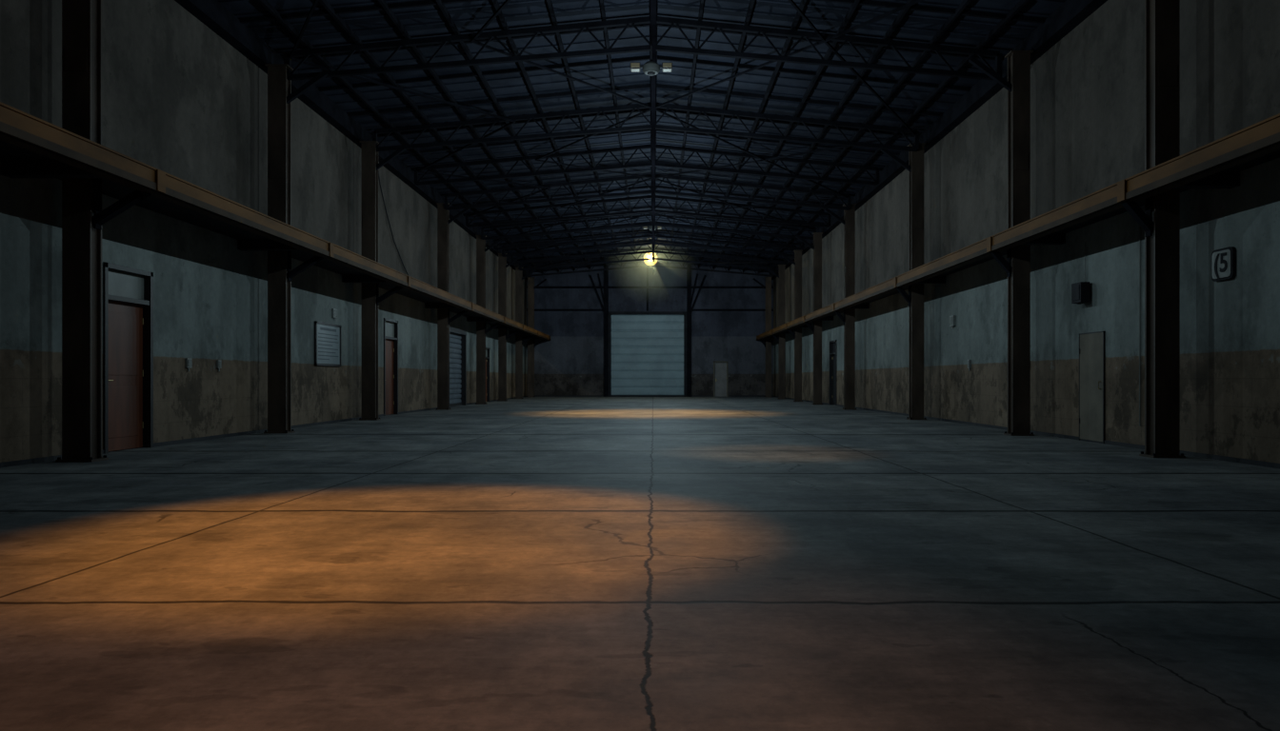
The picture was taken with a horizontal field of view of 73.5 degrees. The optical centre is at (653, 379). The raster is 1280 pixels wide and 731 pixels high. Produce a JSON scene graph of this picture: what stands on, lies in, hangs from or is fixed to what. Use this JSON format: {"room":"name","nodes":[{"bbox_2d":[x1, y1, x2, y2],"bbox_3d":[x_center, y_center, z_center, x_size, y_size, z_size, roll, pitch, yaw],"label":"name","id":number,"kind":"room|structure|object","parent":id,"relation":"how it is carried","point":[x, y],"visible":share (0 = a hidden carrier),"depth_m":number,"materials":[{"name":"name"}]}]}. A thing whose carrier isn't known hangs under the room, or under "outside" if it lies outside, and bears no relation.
{"room":"empty warehouse","nodes":[
{"label":"empty warehouse","id":0,"kind":"room"},
{"bbox_2d":[0,0,527,462],"bbox_3d":[-7.950,-2.785,24.500,0.300,7.670,57.000,0,0,0],"label":"wall","id":1,"kind":"structure","parent":0,"point":[179,100],"depth_m":14.95,"materials":[{"name":"paint"}]},
{"bbox_2d":[102,261,153,454],"bbox_3d":[-7.905,-0.310,12.735,0.270,2.720,1.170,0,0,0],"label":"door","id":2,"kind":"structure","parent":1,"relation":"in","point":[128,292],"depth_m":12.83,"materials":[{"name":"brown wood"}]},
{"bbox_2d":[185,358,192,371],"bbox_3d":[-7.776,-0.255,14.312,0.048,0.209,0.176,0,0,0],"label":"light switch","id":3,"kind":"object","parent":1,"relation":"attached to","point":[189,361],"visible":1,"depth_m":14.31,"materials":[{"name":"grey plastic"}]},
{"bbox_2d":[216,360,221,371],"bbox_3d":[-7.776,-0.250,15.350,0.048,0.200,0.120,0,0,0],"label":"light switch","id":4,"kind":"object","parent":1,"relation":"attached to","point":[218,362],"visible":1,"depth_m":15.32,"materials":[{"name":"grey plastic"}]},
{"bbox_2d":[0,396,526,468],"bbox_3d":[-7.790,1.020,24.500,0.020,0.060,57.000,0,0,0],"label":"baseboard","id":5,"kind":"structure","parent":1,"relation":"attached to","point":[50,458],"depth_m":14.88,"materials":[{"name":"grey concrete"}]},
{"bbox_2d":[0,101,550,340],"bbox_3d":[-7.062,-2.560,24.500,1.475,0.280,57.000,0,0,0],"label":"crane rail beam","id":6,"kind":"structure","parent":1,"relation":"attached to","point":[30,147],"depth_m":12.35,"materials":[{"name":"metal"}]},
{"bbox_2d":[314,320,341,366],"bbox_3d":[-7.774,-0.840,20.500,0.048,1.020,1.600,0,0,0],"label":"notice board","id":7,"kind":"object","parent":1,"relation":"attached to","point":[328,337],"visible":1,"depth_m":20.47,"materials":[{"name":"white paper"}]},
{"bbox_2d":[331,308,337,320],"bbox_3d":[-7.771,-1.590,20.900,0.058,0.280,0.260,0,0,0],"label":"air vent","id":8,"kind":"object","parent":1,"relation":"in","point":[333,310],"visible":1,"depth_m":20.83,"materials":[{"name":"grey plastic"}]},
{"bbox_2d":[174,0,531,279],"bbox_3d":[-7.680,-6.380,24.500,0.240,0.400,57.000,0,0,0],"label":"eave beam","id":9,"kind":"structure","parent":1,"relation":"attached to","point":[212,13],"depth_m":19.02,"materials":[{"name":"metal"}]},
{"bbox_2d":[383,318,398,416],"bbox_3d":[-7.905,-0.370,25.450,0.270,2.840,1.300,0,0,0],"label":"door","id":10,"kind":"structure","parent":1,"relation":"in","point":[390,327],"depth_m":25.75,"materials":[{"name":"brown wood"}]},
{"bbox_2d":[378,170,408,275],"bbox_3d":[-7.750,-4.447,25.997,0.036,3.422,4.027,0,0,0],"label":"hanging cable","id":11,"kind":"object","parent":1,"relation":"hanging from","point":[378,170],"visible":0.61,"depth_m":25.12,"materials":[{"name":"metal"}]},
{"bbox_2d":[449,326,466,407],"bbox_3d":[-7.850,-0.480,33.850,0.300,3.060,3.020,0,0,0],"label":"shutter door","id":12,"kind":"structure","parent":1,"relation":"in","point":[457,337],"depth_m":34.55,"materials":[{"name":"grey metal"}]},
{"bbox_2d":[485,347,489,401],"bbox_3d":[-7.905,-0.230,40.150,0.270,2.560,1.100,0,0,0],"label":"door","id":13,"kind":"structure","parent":1,"relation":"in","point":[487,349],"depth_m":40.63,"materials":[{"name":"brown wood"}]},
{"bbox_2d":[289,0,923,267],"bbox_3d":[-0.200,-6.724,24.203,14.040,0.737,50.431,0,0,0],"label":"cross bracing","id":14,"kind":"object","parent":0,"point":[472,40],"depth_m":23.37,"materials":[{"name":"grey metal"}]},
{"bbox_2d":[0,397,1279,730],"bbox_3d":[-0.200,1.150,24.500,15.800,0.200,57.600,0,0,0],"label":"floor","id":15,"kind":"structure","parent":0,"point":[528,564],"depth_m":4.60,"materials":[{"name":"concrete"}]},
{"bbox_2d":[55,0,151,462],"bbox_3d":[-7.017,-2.565,11.080,1.186,7.230,0.340,0,0,0],"label":"steel column","id":16,"kind":"structure","parent":15,"relation":"on","point":[83,216],"depth_m":10.96,"materials":[{"name":"black metal"}]},
{"bbox_2d":[263,63,328,433],"bbox_3d":[-7.017,-2.565,16.920,1.186,7.230,0.340,0,0,0],"label":"steel column","id":17,"kind":"structure","parent":15,"relation":"on","point":[280,97],"depth_m":16.80,"materials":[{"name":"brown metal"}]},
{"bbox_2d":[283,16,1001,80],"bbox_3d":[-0.200,-6.574,17.000,14.200,1.252,0.100,0,0,0],"label":"roof truss","id":18,"kind":"object","parent":17,"relation":"on","point":[627,22],"depth_m":16.95,"materials":[{"name":"grey metal"}]},
{"bbox_2d":[359,140,405,420],"bbox_3d":[-7.017,-2.565,22.320,1.186,7.230,0.340,0,0,0],"label":"steel column","id":19,"kind":"structure","parent":15,"relation":"on","point":[370,299],"depth_m":22.20,"materials":[{"name":"brown metal"}]},
{"bbox_2d":[435,202,470,410],"bbox_3d":[-7.017,-2.565,30.120,1.186,7.230,0.340,0,0,0],"label":"steel column","id":20,"kind":"structure","parent":15,"relation":"on","point":[444,221],"depth_m":30.00,"materials":[{"name":"brown metal"}]},
{"bbox_2d":[475,235,502,404],"bbox_3d":[-7.017,-2.565,36.720,1.186,7.230,0.340,0,0,0],"label":"steel column","id":21,"kind":"structure","parent":15,"relation":"on","point":[481,327],"depth_m":36.60,"materials":[{"name":"brown metal"}]},
{"bbox_2d":[497,253,521,401],"bbox_3d":[-7.017,-2.565,41.920,1.186,7.230,0.340,0,0,0],"label":"steel column","id":22,"kind":"structure","parent":15,"relation":"on","point":[502,261],"depth_m":41.80,"materials":[{"name":"brown metal"}]},
{"bbox_2d":[514,267,536,399],"bbox_3d":[-7.017,-2.565,47.120,1.186,7.230,0.340,0,0,0],"label":"steel column","id":23,"kind":"structure","parent":15,"relation":"on","point":[519,278],"depth_m":47.00,"materials":[{"name":"brown metal"}]},
{"bbox_2d":[526,277,546,397],"bbox_3d":[-7.017,-2.565,51.720,1.186,7.230,0.340,0,0,0],"label":"steel column","id":24,"kind":"structure","parent":15,"relation":"on","point":[530,280],"depth_m":51.60,"materials":[{"name":"brown metal"}]},
{"bbox_2d":[752,277,772,397],"bbox_3d":[6.552,-2.565,51.520,1.156,7.230,0.340,0,0,0],"label":"steel column","id":25,"kind":"structure","parent":15,"relation":"on","point":[768,342],"depth_m":51.40,"materials":[{"name":"brown metal"}]},
{"bbox_2d":[764,264,786,399],"bbox_3d":[6.552,-2.565,46.120,1.156,7.230,0.340,0,0,0],"label":"steel column","id":26,"kind":"structure","parent":15,"relation":"on","point":[781,340],"depth_m":46.00,"materials":[{"name":"brown metal"}]},
{"bbox_2d":[779,250,802,401],"bbox_3d":[6.552,-2.565,40.920,1.156,7.230,0.340,0,0,0],"label":"steel column","id":27,"kind":"structure","parent":15,"relation":"on","point":[797,263],"depth_m":40.80,"materials":[{"name":"brown metal"}]},
{"bbox_2d":[795,232,822,404],"bbox_3d":[6.552,-2.565,36.070,1.156,7.230,0.340,0,0,0],"label":"steel column","id":28,"kind":"structure","parent":15,"relation":"on","point":[816,329],"depth_m":35.95,"materials":[{"name":"brown metal"}]},
{"bbox_2d":[822,203,856,409],"bbox_3d":[6.552,-2.565,30.220,1.156,7.230,0.340,0,0,0],"label":"steel column","id":29,"kind":"structure","parent":15,"relation":"on","point":[849,319],"depth_m":30.10,"materials":[{"name":"brown metal"}]},
{"bbox_2d":[880,142,926,419],"bbox_3d":[6.552,-2.565,22.520,1.156,7.230,0.340,0,0,0],"label":"steel column","id":30,"kind":"structure","parent":15,"relation":"on","point":[915,167],"depth_m":22.40,"materials":[{"name":"brown metal"}]},
{"bbox_2d":[372,102,919,151],"bbox_3d":[-0.200,-6.574,22.300,14.200,1.252,0.100,0,0,0],"label":"roof truss","id":31,"kind":"object","parent":30,"relation":"on","point":[914,148],"depth_m":22.25,"materials":[{"name":"grey metal"}]},
{"bbox_2d":[968,50,1034,436],"bbox_3d":[6.552,-2.565,16.220,1.156,7.230,0.340,0,0,0],"label":"steel column","id":32,"kind":"structure","parent":15,"relation":"on","point":[1016,266],"depth_m":16.10,"materials":[{"name":"brown metal"}]},
{"bbox_2d":[1120,0,1185,458],"bbox_3d":[6.552,-2.565,11.650,1.156,7.230,0.340,0,0,0],"label":"steel column","id":33,"kind":"structure","parent":15,"relation":"on","point":[1160,221],"depth_m":11.53,"materials":[{"name":"black metal"}]},
{"bbox_2d":[217,0,1066,273],"bbox_3d":[-0.200,-7.039,24.500,15.200,0.922,57.600,0,0,0],"label":"roof purlins","id":34,"kind":"structure","parent":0,"point":[469,17],"depth_m":20.44,"materials":[{"name":"grey metal"}]},
{"bbox_2d":[643,252,657,265],"bbox_3d":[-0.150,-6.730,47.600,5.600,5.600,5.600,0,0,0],"label":"pendant lamp","id":35,"kind":"object","parent":34,"relation":"hanging from","point":[647,255],"visible":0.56,"depth_m":47.36,"materials":[{"name":"glass"}]},
{"bbox_2d":[239,0,1045,273],"bbox_3d":[-0.200,-6.927,24.500,15.007,0.805,57.000,0,0,0],"label":"roof truss","id":36,"kind":"structure","parent":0,"point":[384,6],"depth_m":20.86,"materials":[{"name":"grey metal"}]},
{"bbox_2d":[649,0,657,274],"bbox_3d":[0.000,-6.910,24.512,0.160,0.800,57.025,0,0,0],"label":"ridge beam","id":37,"kind":"structure","parent":36,"relation":"attached to","point":[652,3],"depth_m":21.14,"materials":[{"name":"metal"}]},
{"bbox_2d":[630,45,672,76],"bbox_3d":[-0.040,-6.245,16.700,0.820,0.610,0.340,0,0,0],"label":"ceiling light fixture","id":38,"kind":"object","parent":37,"relation":"hanging from","point":[650,68],"visible":1,"depth_m":16.60,"materials":[{"name":"metal"}]},
{"bbox_2d":[642,226,661,230],"bbox_3d":[-0.040,-6.675,37.600,0.820,0.270,0.340,0,0,0],"label":"ceiling light fixture","id":39,"kind":"object","parent":37,"relation":"attached to","point":[644,228],"visible":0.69,"depth_m":37.50,"materials":[{"name":"metal"}]},
{"bbox_2d":[414,144,879,185],"bbox_3d":[-0.200,-6.574,26.200,14.200,1.252,0.100,0,0,0],"label":"roof truss","id":40,"kind":"object","parent":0,"point":[876,181],"depth_m":26.16,"materials":[{"name":"grey metal"}]},
{"bbox_2d":[444,174,850,210],"bbox_3d":[-0.200,-6.574,30.000,14.200,1.252,0.100,0,0,0],"label":"roof truss","id":41,"kind":"object","parent":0,"point":[847,208],"depth_m":29.95,"materials":[{"name":"grey metal"}]},
{"bbox_2d":[465,195,830,227],"bbox_3d":[-0.200,-6.574,33.400,14.200,1.252,0.100,0,0,0],"label":"roof truss","id":42,"kind":"object","parent":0,"point":[616,200],"depth_m":33.36,"materials":[{"name":"grey metal"}]},
{"bbox_2d":[480,213,816,239],"bbox_3d":[-0.200,-6.574,36.400,14.200,1.252,0.100,0,0,0],"label":"roof truss","id":43,"kind":"object","parent":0,"point":[483,237],"depth_m":36.35,"materials":[{"name":"grey metal"}]},
{"bbox_2d":[493,222,804,250],"bbox_3d":[-0.200,-6.574,39.200,14.200,1.252,0.100,0,0,0],"label":"roof truss","id":44,"kind":"object","parent":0,"point":[495,248],"depth_m":39.15,"materials":[{"name":"grey metal"}]},
{"bbox_2d":[501,231,796,257],"bbox_3d":[-0.200,-6.574,41.400,14.200,1.252,0.100,0,0,0],"label":"roof truss","id":45,"kind":"object","parent":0,"point":[504,254],"depth_m":41.35,"materials":[{"name":"grey metal"}]},
{"bbox_2d":[511,240,787,263],"bbox_3d":[-0.200,-6.574,44.000,14.200,1.252,0.100,0,0,0],"label":"roof truss","id":46,"kind":"object","parent":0,"point":[645,241],"depth_m":43.95,"materials":[{"name":"grey metal"}]},
{"bbox_2d":[519,247,779,270],"bbox_3d":[-0.200,-6.574,46.600,14.200,1.252,0.100,0,0,0],"label":"roof truss","id":47,"kind":"object","parent":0,"point":[588,254],"depth_m":46.55,"materials":[{"name":"grey metal"}]},
{"bbox_2d":[526,255,773,277],"bbox_3d":[-0.200,-6.574,49.400,14.200,1.252,0.100,0,0,0],"label":"roof truss","id":48,"kind":"object","parent":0,"point":[660,256],"depth_m":49.36,"materials":[{"name":"grey metal"}]},
{"bbox_2d":[531,261,773,397],"bbox_3d":[-0.200,-3.160,53.150,15.800,8.420,0.300,0,0,0],"label":"wall","id":49,"kind":"structure","parent":0,"point":[572,363],"depth_m":52.99,"materials":[{"name":"paint"}]},
{"bbox_2d":[608,311,686,397],"bbox_3d":[-0.355,-1.580,53.050,4.910,5.260,0.300,0,0,0],"label":"shutter door","id":50,"kind":"structure","parent":49,"relation":"in","point":[648,350],"depth_m":53.08,"materials":[{"name":"metal"}]},
{"bbox_2d":[526,264,773,397],"bbox_3d":[-0.200,-3.029,52.890,15.200,8.157,0.220,0,0,0],"label":"steel frame","id":51,"kind":"object","parent":49,"relation":"attached to","point":[689,287],"visible":0.96,"depth_m":52.77,"materials":[{"name":"black metal"}]},
{"bbox_2d":[526,395,773,397],"bbox_3d":[-0.200,1.005,52.990,15.200,0.090,0.020,0,0,0],"label":"baseboard","id":52,"kind":"structure","parent":49,"relation":"attached to","point":[527,395],"depth_m":52.98,"materials":[{"name":"black concrete"}]},
{"bbox_2d":[713,360,727,397],"bbox_3d":[4.165,-0.050,53.105,0.910,2.200,0.270,0,0,0],"label":"door","id":53,"kind":"structure","parent":49,"relation":"in","point":[720,368],"depth_m":53.08,"materials":[{"name":"paint"}]},
{"bbox_2d":[773,0,1279,463],"bbox_3d":[7.550,-2.785,24.500,0.300,7.670,57.000,0,0,0],"label":"wall","id":54,"kind":"structure","parent":0,"point":[1088,90],"depth_m":14.59,"materials":[{"name":"paint"}]},
{"bbox_2d":[829,340,836,405],"bbox_3d":[7.505,-0.280,35.250,0.270,2.660,1.300,0,0,0],"label":"door","id":55,"kind":"structure","parent":54,"relation":"in","point":[832,344],"depth_m":35.76,"materials":[{"name":"black metal"}]},
{"bbox_2d":[769,0,1107,279],"bbox_3d":[7.280,-6.380,24.500,0.240,0.400,57.000,0,0,0],"label":"eave beam","id":56,"kind":"structure","parent":54,"relation":"attached to","point":[1070,13],"depth_m":19.04,"materials":[{"name":"metal"}]},
{"bbox_2d":[949,315,956,328],"bbox_3d":[7.361,-1.420,21.100,0.078,0.320,0.260,0,0,0],"label":"junction box","id":57,"kind":"object","parent":54,"relation":"attached to","point":[952,319],"visible":1,"depth_m":20.98,"materials":[{"name":"grey plastic"}]},
{"bbox_2d":[967,360,971,371],"bbox_3d":[7.371,-0.340,20.000,0.058,0.260,0.100,0,0,0],"label":"fire alarm box","id":58,"kind":"object","parent":54,"relation":"attached to","point":[969,361],"visible":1,"depth_m":19.95,"materials":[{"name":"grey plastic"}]},
{"bbox_2d":[756,113,1279,340],"bbox_3d":[6.862,-2.560,24.500,1.075,0.280,57.000,0,0,0],"label":"crane rail beam","id":59,"kind":"structure","parent":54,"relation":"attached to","point":[1218,164],"depth_m":12.39,"materials":[{"name":"metal"}]},
{"bbox_2d":[772,396,1279,469],"bbox_3d":[7.390,1.020,24.500,0.020,0.060,57.000,0,0,0],"label":"baseboard","id":60,"kind":"structure","parent":54,"relation":"attached to","point":[1187,453],"depth_m":13.79,"materials":[{"name":"grey concrete"}]},
{"bbox_2d":[1071,281,1090,303],"bbox_3d":[7.295,-1.480,14.700,0.210,0.340,0.520,0,0,0],"label":"wall speaker","id":61,"kind":"object","parent":54,"relation":"attached to","point":[1080,291],"visible":1,"depth_m":14.45,"materials":[{"name":"metal"}]},
{"bbox_2d":[1084,241,1085,281],"bbox_3d":[7.370,-2.010,14.620,0.015,0.680,0.015,0,0,-22],"label":"conduit","id":62,"kind":"object","parent":54,"relation":"attached to","point":[1085,242],"visible":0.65,"depth_m":14.62,"materials":[{"name":"grey metal"}]},
{"bbox_2d":[1079,331,1105,443],"bbox_3d":[7.365,0.125,14.440,0.070,1.850,0.820,0,0,0],"label":"door","id":63,"kind":"structure","parent":54,"relation":"in","point":[1091,345],"depth_m":14.38,"materials":[{"name":"paint"}]},
{"bbox_2d":[1139,225,1140,425],"bbox_3d":[7.380,-0.825,13.000,0.020,3.050,0.020,0,0,0],"label":"conduit","id":64,"kind":"object","parent":54,"relation":"attached to","point":[1139,226],"visible":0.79,"depth_m":13.00,"materials":[{"name":"grey metal"}]},
{"bbox_2d":[1211,246,1236,281],"bbox_3d":[7.369,-1.495,11.090,0.062,0.410,0.420,0,0,0],"label":"sign plaque","id":65,"kind":"object","parent":54,"relation":"attached to","point":[1223,260],"visible":1,"depth_m":11.04,"materials":[{"name":"metal"}]}
]}

